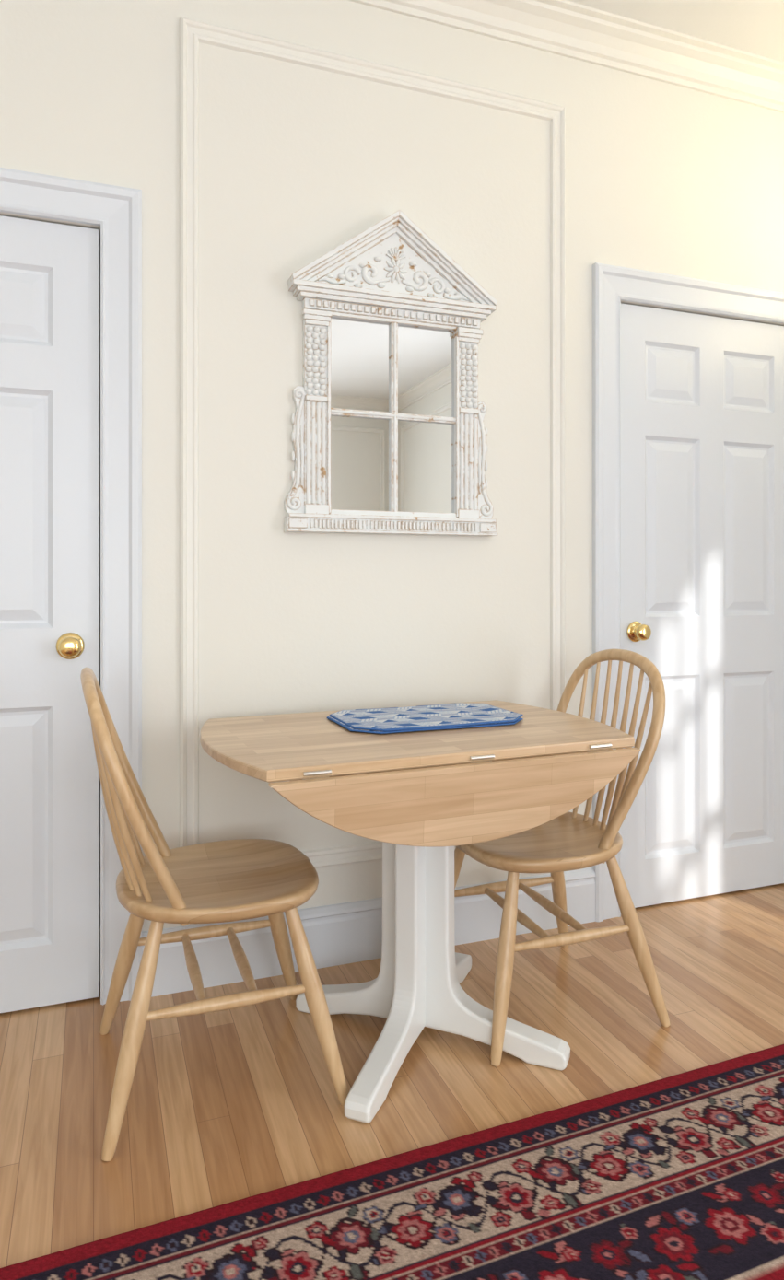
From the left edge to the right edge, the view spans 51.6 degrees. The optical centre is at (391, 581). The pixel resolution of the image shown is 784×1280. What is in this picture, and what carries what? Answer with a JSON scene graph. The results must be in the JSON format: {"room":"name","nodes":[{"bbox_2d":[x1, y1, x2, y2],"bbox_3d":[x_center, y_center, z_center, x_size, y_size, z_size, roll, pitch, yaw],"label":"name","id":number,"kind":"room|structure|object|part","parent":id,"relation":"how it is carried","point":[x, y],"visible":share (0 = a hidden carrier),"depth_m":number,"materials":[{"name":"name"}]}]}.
{"room":"dining room","nodes":[
{"label":"dining room","id":0,"kind":"room"},
{"bbox_2d":[0,0,783,981],"bbox_3d":[-0.549,-0.346,2.288,5.390,2.900,0.150,0,0,-20],"label":"wall","id":1,"kind":"structure","parent":0,"point":[296,162],"depth_m":2.36,"materials":[{"name":"beige paint"}]},
{"bbox_2d":[0,215,98,1012],"bbox_3d":[-1.150,0.083,2.021,0.787,2.027,0.036,0,0,-20],"label":"door slab","id":2,"kind":"structure","parent":1,"relation":"in","point":[49,272],"depth_m":2.10,"materials":[{"name":"white paint"}]},
{"bbox_2d":[56,632,84,659],"bbox_3d":[-0.829,0.167,2.088,0.070,0.070,0.058,0,0,-20],"label":"door knob","id":3,"kind":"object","parent":2,"relation":"attached to","point":[69,645],"depth_m":2.07,"materials":[{"name":"gold metal"}]},
{"bbox_2d":[0,167,141,1004],"bbox_3d":[-1.134,0.033,1.979,1.001,2.142,0.026,0,0,-20],"label":"trim","id":4,"kind":"structure","parent":1,"relation":"attached to","point":[117,210],"depth_m":2.13,"materials":[{"name":"white paint"}]},
{"bbox_2d":[141,867,595,997],"bbox_3d":[-0.004,1.019,2.398,1.418,0.170,0.020,0,0,-20],"label":"baseboard","id":5,"kind":"structure","parent":1,"relation":"attached to","point":[339,934],"depth_m":2.34,"materials":[{"name":"white paint"}]},
{"bbox_2d":[179,16,565,868],"bbox_3d":[-0.008,-0.353,2.398,1.202,2.345,0.018,0,0,-20],"label":"trim","id":6,"kind":"structure","parent":1,"relation":"attached to","point":[192,32],"depth_m":2.21,"materials":[{"name":"beige paint"}]},
{"bbox_2d":[283,209,497,535],"bbox_3d":[0.011,-0.611,2.380,0.654,0.938,0.063,0,0,-20],"label":"wall mirror","id":7,"kind":"object","parent":1,"relation":"attached to","point":[389,435],"visible":1,"depth_m":2.38,"materials":[{"name":"white paint"}]},
{"bbox_2d":[330,316,453,512],"bbox_3d":[0.003,-0.486,2.402,0.394,0.560,0.004,0,0,-20],"label":"mirror glass","id":8,"kind":"object","parent":7,"relation":"attached to","point":[392,379],"depth_m":2.39,"materials":[{"name":"silver mirror"}]},
{"bbox_2d":[348,0,783,113],"bbox_3d":[0.403,-1.746,-0.298,5.150,0.100,5.362,0,0,-20],"label":"crown molding","id":9,"kind":"structure","parent":1,"relation":"attached to","point":[564,28],"depth_m":2.62,"materials":[{"name":"beige paint"}]},
{"bbox_2d":[592,262,783,921],"bbox_3d":[1.129,0.033,2.812,1.001,2.142,0.026,0,0,-20],"label":"trim","id":10,"kind":"structure","parent":1,"relation":"attached to","point":[611,285],"depth_m":2.66,"materials":[{"name":"white paint"}]},
{"bbox_2d":[620,302,783,907],"bbox_3d":[1.113,0.083,2.854,0.787,2.027,0.036,0,0,-20],"label":"door slab","id":11,"kind":"structure","parent":1,"relation":"in","point":[702,396],"depth_m":2.83,"materials":[{"name":"white paint"}]},
{"bbox_2d":[626,621,651,641],"bbox_3d":[0.828,0.167,2.698,0.070,0.070,0.058,0,0,-20],"label":"door knob","id":12,"kind":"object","parent":11,"relation":"attached to","point":[636,632],"depth_m":2.68,"materials":[{"name":"gold metal"}]},
{"bbox_2d":[0,883,783,1268],"bbox_3d":[0.398,1.154,-0.284,5.390,0.100,5.632,0,0,-20],"label":"floor","id":13,"kind":"structure","parent":0,"point":[223,1107],"depth_m":1.83,"materials":[{"name":"brown wood"}]},
{"bbox_2d":[80,667,348,1161],"bbox_3d":[-0.421,0.647,1.843,0.536,0.920,0.484,0,0,-20],"label":"dining chair","id":14,"kind":"object","parent":13,"relation":"on","point":[227,880],"visible":0.99,"depth_m":1.73,"materials":[{"name":"brown wood"}]},
{"bbox_3d":[-0.639,0.896,1.957,0.163,0.422,0.041,0,0,20],"label":"leg","id":15,"kind":"part","parent":14,"relation":"part of","materials":[{"name":"brown wood"}]},
{"bbox_3d":[-0.513,0.896,1.615,0.041,0.422,0.163,0,0,29],"label":"leg","id":16,"kind":"part","parent":14,"relation":"part of","materials":[{"name":"brown wood"}]},
{"bbox_3d":[-0.399,0.677,1.851,0.439,0.047,0.447,0,0,-20],"label":"seat","id":17,"kind":"part","parent":14,"relation":"part of","materials":[{"name":"brown wood"}]},
{"bbox_3d":[-0.291,0.896,2.086,0.041,0.422,0.163,0,0,29],"label":"leg","id":18,"kind":"part","parent":14,"relation":"part of","materials":[{"name":"brown wood"}]},
{"bbox_3d":[-0.165,0.896,1.743,0.163,0.422,0.041,0,0,20],"label":"leg","id":19,"kind":"part","parent":14,"relation":"part of","materials":[{"name":"brown wood"}]},
{"bbox_2d":[0,1044,783,1279],"bbox_3d":[0.703,1.097,0.646,3.200,0.006,2.200,0,0,-22],"label":"rug","id":20,"kind":"object","parent":13,"relation":"on","point":[680,1176],"visible":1,"depth_m":1.41,"materials":[{"name":"fabric"}]},
{"bbox_2d":[199,700,639,1123],"bbox_3d":[0.039,0.729,1.975,0.976,0.750,0.675,0,0,-23],"label":"table","id":21,"kind":"object","parent":13,"relation":"on","point":[423,795],"visible":0.94,"depth_m":1.78,"materials":[{"name":"brown wood"}]},
{"bbox_2d":[326,702,523,733],"bbox_3d":[0.083,0.346,2.082,0.464,0.015,0.310,0,0,-21],"label":"placemats","id":22,"kind":"object","parent":21,"relation":"on","point":[459,715],"visible":1,"depth_m":2.04,"materials":[{"name":"fabric"}]},
{"bbox_2d":[453,649,670,1066],"bbox_3d":[0.398,0.647,2.161,0.536,0.920,0.484,0,0,-20],"label":"dining chair","id":23,"kind":"object","parent":13,"relation":"on","point":[570,841],"visible":0.71,"depth_m":2.04,"materials":[{"name":"brown wood"}]},
{"bbox_3d":[0.142,0.896,2.261,0.163,0.422,0.041,0,0,20],"label":"leg","id":24,"kind":"part","parent":23,"relation":"part of","materials":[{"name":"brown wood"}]},
{"bbox_3d":[0.268,0.896,1.918,0.041,0.422,0.163,0,0,29],"label":"leg","id":25,"kind":"part","parent":23,"relation":"part of","materials":[{"name":"brown wood"}]},
{"bbox_3d":[0.377,0.677,2.153,0.439,0.047,0.447,0,0,-20],"label":"seat","id":26,"kind":"part","parent":23,"relation":"part of","materials":[{"name":"brown wood"}]},
{"bbox_3d":[0.490,0.896,2.389,0.041,0.422,0.163,0,0,29],"label":"leg","id":27,"kind":"part","parent":23,"relation":"part of","materials":[{"name":"brown wood"}]},
{"bbox_3d":[0.617,0.896,2.046,0.163,0.422,0.041,0,0,20],"label":"leg","id":28,"kind":"part","parent":23,"relation":"part of","materials":[{"name":"brown wood"}]},
{"bbox_2d":[566,0,783,62],"bbox_3d":[0.398,-1.846,-0.284,5.390,0.100,5.632,0,0,-20],"label":"ceiling","id":29,"kind":"structure","parent":0,"point":[755,27],"depth_m":2.58,"materials":[{"name":"paint"}]}
]}

